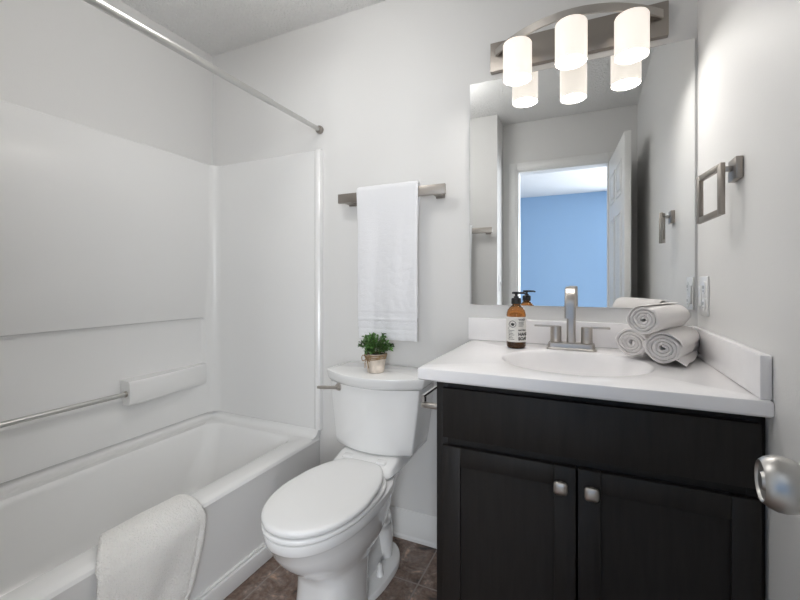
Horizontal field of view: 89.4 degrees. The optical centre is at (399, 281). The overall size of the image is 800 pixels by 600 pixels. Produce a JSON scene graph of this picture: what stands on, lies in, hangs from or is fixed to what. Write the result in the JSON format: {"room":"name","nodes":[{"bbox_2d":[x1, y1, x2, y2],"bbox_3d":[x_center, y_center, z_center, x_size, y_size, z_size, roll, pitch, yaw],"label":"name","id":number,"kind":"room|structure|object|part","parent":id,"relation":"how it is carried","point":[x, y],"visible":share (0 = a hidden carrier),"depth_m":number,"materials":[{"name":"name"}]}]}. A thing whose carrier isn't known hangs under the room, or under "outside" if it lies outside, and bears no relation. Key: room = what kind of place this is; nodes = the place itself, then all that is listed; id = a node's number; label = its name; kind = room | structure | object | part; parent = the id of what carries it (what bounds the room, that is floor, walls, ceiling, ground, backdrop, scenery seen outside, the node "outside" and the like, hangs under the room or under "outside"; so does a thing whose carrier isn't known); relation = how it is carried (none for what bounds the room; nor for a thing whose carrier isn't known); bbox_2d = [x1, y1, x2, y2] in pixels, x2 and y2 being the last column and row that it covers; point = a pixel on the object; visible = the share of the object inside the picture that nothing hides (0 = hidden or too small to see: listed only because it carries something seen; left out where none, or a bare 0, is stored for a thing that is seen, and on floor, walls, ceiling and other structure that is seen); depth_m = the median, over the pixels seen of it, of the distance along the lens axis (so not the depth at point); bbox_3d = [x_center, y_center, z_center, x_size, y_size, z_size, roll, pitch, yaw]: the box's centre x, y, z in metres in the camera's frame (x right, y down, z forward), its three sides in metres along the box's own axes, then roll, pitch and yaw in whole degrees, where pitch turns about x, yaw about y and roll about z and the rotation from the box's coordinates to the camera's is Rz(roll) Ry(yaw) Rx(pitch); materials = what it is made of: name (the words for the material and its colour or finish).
{"room":"bathroom","nodes":[
{"label":"bathroom","id":0,"kind":"room"},
{"bbox_2d":[0,0,212,164],"bbox_3d":[-1.502,-0.071,1.498,0.100,2.437,1.850,0,0,25],"label":"wall","id":1,"kind":"structure","parent":0,"point":[69,60],"depth_m":1.80,"materials":[{"name":"white paint"}]},
{"bbox_2d":[0,100,322,483],"bbox_3d":[-1.039,0.037,1.474,0.760,1.380,1.506,0,0,25],"label":"tub surround","id":2,"kind":"object","parent":1,"relation":"attached to","point":[144,289],"visible":1,"depth_m":1.90,"materials":[{"name":"white plastic"}]},
{"bbox_3d":[-1.369,0.037,1.626,0.034,1.380,1.494,0,0,25],"label":"long panel","id":3,"kind":"part","parent":2,"relation":"part of","materials":[{"name":"white plastic"}]},
{"bbox_3d":[-0.716,0.037,2.139,0.726,1.380,0.027,0,0,25],"label":"panel","id":4,"kind":"part","parent":2,"relation":"part of","materials":[{"name":"white plastic"}]},
{"bbox_2d":[120,0,385,56],"bbox_3d":[-0.398,-1.340,1.046,2.484,0.100,1.950,0,0,25],"label":"ceiling","id":5,"kind":"structure","parent":0,"point":[216,27],"depth_m":1.97,"materials":[{"name":"white paint"}]},
{"bbox_2d":[224,536,436,599],"bbox_3d":[-0.398,1.197,1.046,2.484,0.100,1.950,0,0,25],"label":"floor","id":6,"kind":"structure","parent":0,"point":[415,578],"depth_m":1.55,"materials":[{"name":"tile"}]},
{"bbox_2d":[0,411,319,599],"bbox_3d":[-1.040,0.938,1.475,0.755,0.418,1.503,0,0,25],"label":"bathtub","id":7,"kind":"object","parent":6,"relation":"on","point":[53,519],"visible":0.73,"depth_m":1.61,"materials":[{"name":"white ceramic"}]},
{"bbox_2d":[95,494,205,599],"bbox_3d":[-0.796,0.892,1.223,0.202,0.325,0.387,0,0,25],"label":"towel","id":8,"kind":"object","parent":7,"relation":"on","point":[154,554],"visible":1,"depth_m":1.22,"materials":[{"name":"white fabric"}]},
{"bbox_2d":[261,361,434,599],"bbox_3d":[-0.196,0.762,1.484,0.463,0.770,0.754,0,0,25],"label":"toilet","id":9,"kind":"object","parent":6,"relation":"on","point":[330,526],"visible":1,"depth_m":1.43,"materials":[{"name":"white ceramic"}]},
{"bbox_3d":[-0.245,0.709,1.367,0.325,0.024,0.496,0,0,25],"label":"seat lid","id":10,"kind":"part","parent":9,"relation":"part of","materials":[{"name":"white plastic"}]},
{"bbox_3d":[-0.249,0.734,1.360,0.325,0.017,0.485,0,0,25],"label":"seat","id":11,"kind":"part","parent":9,"relation":"part of","materials":[{"name":"white plastic"}]},
{"bbox_3d":[-0.230,0.945,1.400,0.324,0.404,0.567,0,0,25],"label":"bowl","id":12,"kind":"part","parent":9,"relation":"part of","materials":[{"name":"white ceramic"}]},
{"bbox_3d":[-0.294,0.439,1.694,0.111,0.034,0.029,0,0,20],"label":"flush lever","id":13,"kind":"part","parent":9,"relation":"part of","materials":[{"name":"silver metal"}]},
{"bbox_2d":[358,332,394,372],"bbox_3d":[-0.098,0.293,1.691,0.140,0.166,0.153,0,0,-28],"label":"potted plant","id":14,"kind":"object","parent":9,"relation":"on","point":[375,359],"visible":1,"depth_m":1.66,"materials":[{"name":"green plant"}]},
{"bbox_3d":[-0.102,0.337,1.690,0.094,0.078,0.094,0,0,25],"label":"pot","id":15,"kind":"part","parent":14,"relation":"part of","materials":[{"name":"beige ceramic"}]},
{"bbox_3d":[-0.092,0.401,1.702,0.456,0.048,0.270,0,0,25],"label":"tank lid","id":16,"kind":"part","parent":9,"relation":"part of","materials":[{"name":"white ceramic"}]},
{"bbox_3d":[-0.089,0.558,1.709,0.414,0.266,0.236,0,0,25],"label":"tank","id":17,"kind":"part","parent":9,"relation":"part of","materials":[{"name":"white ceramic"}]},
{"bbox_2d":[437,382,764,599],"bbox_3d":[0.544,0.711,1.235,0.728,0.872,0.615,0,0,25],"label":"vanity cabinet","id":18,"kind":"object","parent":6,"relation":"on","point":[541,496],"visible":0.94,"depth_m":0.97,"materials":[{"name":"brown wood"}]},
{"bbox_2d":[421,385,436,409],"bbox_3d":[0.124,0.374,1.283,0.074,0.056,0.145,0,0,25],"label":"toilet paper holder","id":19,"kind":"object","parent":18,"relation":"attached to","point":[430,405],"visible":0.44,"depth_m":1.24,"materials":[{"name":"silver metal"}]},
{"bbox_3d":[0.097,0.379,1.235,0.064,0.016,0.022,0,0,25],"label":"arm","id":20,"kind":"part","parent":19,"relation":"part of","materials":[{"name":"silver metal"}]},
{"bbox_3d":[0.278,0.736,1.064,0.256,0.478,0.007,0,0,25],"label":"door panel","id":21,"kind":"part","parent":18,"relation":"part of","materials":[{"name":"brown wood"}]},
{"bbox_3d":[0.277,0.736,1.061,0.340,0.562,0.019,0,0,25],"label":"door","id":22,"kind":"part","parent":18,"relation":"part of","materials":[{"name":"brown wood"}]},
{"bbox_3d":[0.390,0.500,0.983,0.032,0.032,0.029,0,0,25],"label":"door knob","id":23,"kind":"part","parent":18,"relation":"part of","materials":[{"name":"silver metal"}]},
{"bbox_3d":[0.453,0.500,0.954,0.032,0.032,0.029,0,0,25],"label":"door knob","id":24,"kind":"part","parent":18,"relation":"part of","materials":[{"name":"silver metal"}]},
{"bbox_2d":[418,317,773,417],"bbox_3d":[0.519,0.265,1.250,0.784,0.232,0.612,0,0,25],"label":"countertop","id":25,"kind":"structure","parent":18,"relation":"on","point":[727,375],"depth_m":1.08,"materials":[{"name":"white stone"}]},
{"bbox_2d":[506,292,525,348],"bbox_3d":[0.422,0.138,1.467,0.071,0.203,0.069,0,0,25],"label":"soap bottle","id":26,"kind":"object","parent":25,"relation":"on","point":[516,314],"visible":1,"depth_m":1.44,"materials":[{"name":"orange glass"}]},
{"bbox_2d":[534,287,609,351],"bbox_3d":[0.589,0.128,1.395,0.247,0.222,0.142,0,0,25],"label":"faucet","id":27,"kind":"object","parent":25,"relation":"on","point":[586,344],"visible":1,"depth_m":1.40,"materials":[{"name":"silver metal"}]},
{"bbox_3d":[0.522,0.161,1.471,0.061,0.006,0.017,0,0,25],"label":"lever","id":28,"kind":"part","parent":27,"relation":"part of","materials":[{"name":"silver metal"}]},
{"bbox_3d":[0.561,0.187,1.454,0.039,0.057,0.039,0,0,25],"label":"handle","id":29,"kind":"part","parent":27,"relation":"part of","materials":[{"name":"silver metal"}]},
{"bbox_3d":[0.587,0.117,1.389,0.034,0.199,0.130,0,0,25],"label":"spout","id":30,"kind":"part","parent":27,"relation":"part of","materials":[{"name":"silver metal"}]},
{"bbox_3d":[0.607,0.228,1.433,0.162,0.024,0.060,0,0,25],"label":"plate","id":31,"kind":"part","parent":27,"relation":"part of","materials":[{"name":"silver metal"}]},
{"bbox_3d":[0.652,0.187,1.411,0.039,0.057,0.039,0,0,25],"label":"handle","id":32,"kind":"part","parent":27,"relation":"part of","materials":[{"name":"silver metal"}]},
{"bbox_3d":[0.691,0.161,1.394,0.061,0.006,0.017,0,0,25],"label":"lever","id":33,"kind":"part","parent":27,"relation":"part of","materials":[{"name":"silver metal"}]},
{"bbox_2d":[502,350,654,375],"bbox_3d":[0.524,0.310,1.225,0.420,0.137,0.388,0,0,25],"label":"basin","id":34,"kind":"object","parent":25,"relation":"in","point":[564,362],"depth_m":1.36,"materials":[{"name":"white ceramic"}]},
{"bbox_2d":[616,327,652,355],"bbox_3d":[0.800,0.187,1.309,0.224,0.087,0.102,0,0,-37],"label":"rolled towel","id":35,"kind":"object","parent":25,"relation":"on","point":[630,342],"visible":0.55,"depth_m":1.25,"materials":[{"name":"white fabric"}]},
{"bbox_2d":[644,326,699,366],"bbox_3d":[0.837,0.188,1.227,0.264,0.095,0.108,0,0,-44],"label":"rolled towel","id":36,"kind":"object","parent":25,"relation":"on","point":[680,344],"visible":0.98,"depth_m":1.15,"materials":[{"name":"white fabric"}]},
{"bbox_2d":[626,302,689,333],"bbox_3d":[0.789,0.107,1.226,0.295,0.081,0.090,0,0,-40],"label":"rolled towel","id":37,"kind":"object","parent":36,"relation":"on","point":[649,318],"visible":1,"depth_m":1.15,"materials":[{"name":"white fabric"}]},
{"bbox_3d":[0.437,0.363,0.988,0.693,0.137,0.019,0,0,25],"label":"false drawer","id":38,"kind":"part","parent":18,"relation":"part of","materials":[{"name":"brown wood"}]},
{"bbox_3d":[0.595,0.736,0.919,0.264,0.478,0.007,0,0,25],"label":"door panel","id":39,"kind":"part","parent":18,"relation":"part of","materials":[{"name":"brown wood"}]},
{"bbox_3d":[0.594,0.736,0.916,0.348,0.562,0.019,0,0,25],"label":"door","id":40,"kind":"part","parent":18,"relation":"part of","materials":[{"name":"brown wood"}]},
{"bbox_2d":[213,0,696,516],"bbox_3d":[-0.012,-0.071,1.887,2.484,2.437,0.100,0,0,25],"label":"wall","id":41,"kind":"structure","parent":0,"point":[387,83],"depth_m":1.83,"materials":[{"name":"white paint"}]},
{"bbox_2d":[83,0,323,133],"bbox_3d":[-0.709,-0.751,1.322,0.040,0.040,1.506,0,0,25],"label":"shower curtain rod","id":42,"kind":"object","parent":41,"relation":"attached to","point":[101,5],"visible":1,"depth_m":1.33,"materials":[{"name":"grey metal"}]},
{"bbox_2d":[356,181,420,341],"bbox_3d":[-0.055,-0.088,1.775,0.300,0.683,0.066,0,0,25],"label":"hanging towel","id":43,"kind":"object","parent":41,"relation":"attached to","point":[387,214],"visible":0.99,"depth_m":1.75,"materials":[{"name":"white fabric"}]},
{"bbox_2d":[338,183,445,206],"bbox_3d":[-0.037,-0.382,1.804,0.522,0.048,0.071,0,0,25],"label":"towel bar","id":44,"kind":"object","parent":41,"relation":"attached to","point":[438,190],"visible":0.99,"depth_m":1.71,"materials":[{"name":"silver metal"}]},
{"bbox_2d":[390,505,436,548],"bbox_3d":[-0.022,1.084,1.827,0.763,0.126,0.017,0,0,25],"label":"baseboard","id":45,"kind":"structure","parent":41,"relation":"attached to","point":[420,528],"depth_m":1.78,"materials":[{"name":"white paint"}]},
{"bbox_2d":[490,0,668,85],"bbox_3d":[0.607,-0.855,1.432,0.608,0.210,0.208,0,0,25],"label":"vanity light","id":46,"kind":"object","parent":41,"relation":"attached to","point":[630,31],"visible":1,"depth_m":1.39,"materials":[{"name":"silver metal"}]},
{"bbox_3d":[0.436,-0.818,1.502,0.103,0.136,0.103,0,0,25],"label":"lamp shade","id":47,"kind":"part","parent":46,"relation":"part of","materials":[{"name":"white glass"}]},
{"bbox_2d":[504,73,530,84],"bbox_3d":[0.436,-0.755,1.502,0.095,0.004,0.095,0,0,38],"label":"diffuser","id":48,"kind":"object","parent":46,"relation":"attached to","point":[509,78],"depth_m":1.50,"materials":[{"name":"white glass"}]},
{"bbox_2d":[556,54,585,68],"bbox_3d":[0.585,-0.755,1.384,0.095,0.004,0.095,0,0,11],"label":"diffuser","id":49,"kind":"object","parent":46,"relation":"attached to","point":[563,61],"depth_m":1.38,"materials":[{"name":"white glass"}]},
{"bbox_3d":[0.585,-0.818,1.384,0.103,0.136,0.103,0,0,25],"label":"lamp shade","id":50,"kind":"part","parent":46,"relation":"part of","materials":[{"name":"white glass"}]},
{"bbox_2d":[615,48,647,62],"bbox_3d":[0.772,-0.755,1.348,0.095,0.004,0.095,0,0,38],"label":"diffuser","id":51,"kind":"object","parent":46,"relation":"attached to","point":[622,55],"depth_m":1.35,"materials":[{"name":"white glass"}]},
{"bbox_3d":[0.772,-0.818,1.348,0.103,0.136,0.103,0,0,25],"label":"lamp shade","id":52,"kind":"part","parent":46,"relation":"part of","materials":[{"name":"white glass"}]},
{"bbox_2d":[468,317,691,348],"bbox_3d":[0.643,0.194,1.519,0.784,0.091,0.020,0,0,25],"label":"backsplash","id":53,"kind":"structure","parent":41,"relation":"attached to","point":[489,329],"depth_m":1.55,"materials":[{"name":"white stone"}]},
{"bbox_2d":[470,38,694,309],"bbox_3d":[0.644,-0.363,1.527,0.774,0.916,0.006,0,0,25],"label":"wall mirror","id":54,"kind":"object","parent":41,"relation":"attached to","point":[582,177],"visible":0.91,"depth_m":1.50,"materials":[{"name":"silver mirror"}]},
{"bbox_2d":[697,0,799,599],"bbox_3d":[0.665,-0.071,0.504,0.100,2.437,1.850,0,0,25],"label":"wall","id":55,"kind":"structure","parent":0,"point":[748,51],"depth_m":0.87,"materials":[{"name":"white paint"}]},
{"bbox_2d":[698,276,708,316],"bbox_3d":[0.959,0.045,1.279,0.010,0.123,0.096,0,0,25],"label":"wall outlet","id":56,"kind":"object","parent":55,"relation":"attached to","point":[703,288],"visible":1,"depth_m":1.26,"materials":[{"name":"white plastic"}]},
{"bbox_2d":[698,285,701,305],"bbox_3d":[0.966,0.045,1.302,0.004,0.067,0.028,0,0,25],"label":"rocker switch","id":57,"kind":"object","parent":56,"relation":"attached to","point":[700,286],"depth_m":1.29,"materials":[{"name":"white plastic"}]},
{"bbox_2d":[702,282,705,293],"bbox_3d":[0.950,0.020,1.264,0.003,0.039,0.033,0,0,25],"label":"receptacle","id":58,"kind":"object","parent":56,"relation":"attached to","point":[703,283],"depth_m":1.26,"materials":[{"name":"grey plastic"}]},
{"bbox_2d":[702,298,705,310],"bbox_3d":[0.950,0.071,1.264,0.003,0.039,0.033,0,0,25],"label":"receptacle","id":59,"kind":"object","parent":56,"relation":"attached to","point":[703,299],"depth_m":1.26,"materials":[{"name":"grey plastic"}]},
{"bbox_2d":[696,155,742,223],"bbox_3d":[0.823,-0.230,1.035,0.047,0.145,0.140,0,0,10],"label":"towel ring","id":60,"kind":"object","parent":55,"relation":"attached to","point":[734,168],"visible":1,"depth_m":1.01,"materials":[{"name":"silver metal"}]},
{"bbox_3d":[0.812,-0.279,1.000,0.013,0.013,0.014,0,0,25],"label":"arm","id":61,"kind":"part","parent":60,"relation":"part of","materials":[{"name":"silver metal"}]},
{"bbox_3d":[0.825,-0.276,0.994,0.015,0.053,0.058,0,0,25],"label":"mounting plate","id":62,"kind":"part","parent":60,"relation":"part of","materials":[{"name":"silver metal"}]},
{"bbox_2d":[754,455,799,514],"bbox_3d":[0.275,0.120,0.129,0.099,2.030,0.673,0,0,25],"label":"door knob","id":63,"kind":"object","parent":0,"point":[777,477],"depth_m":0.36,"materials":[{"name":"silver metal"}]}
]}

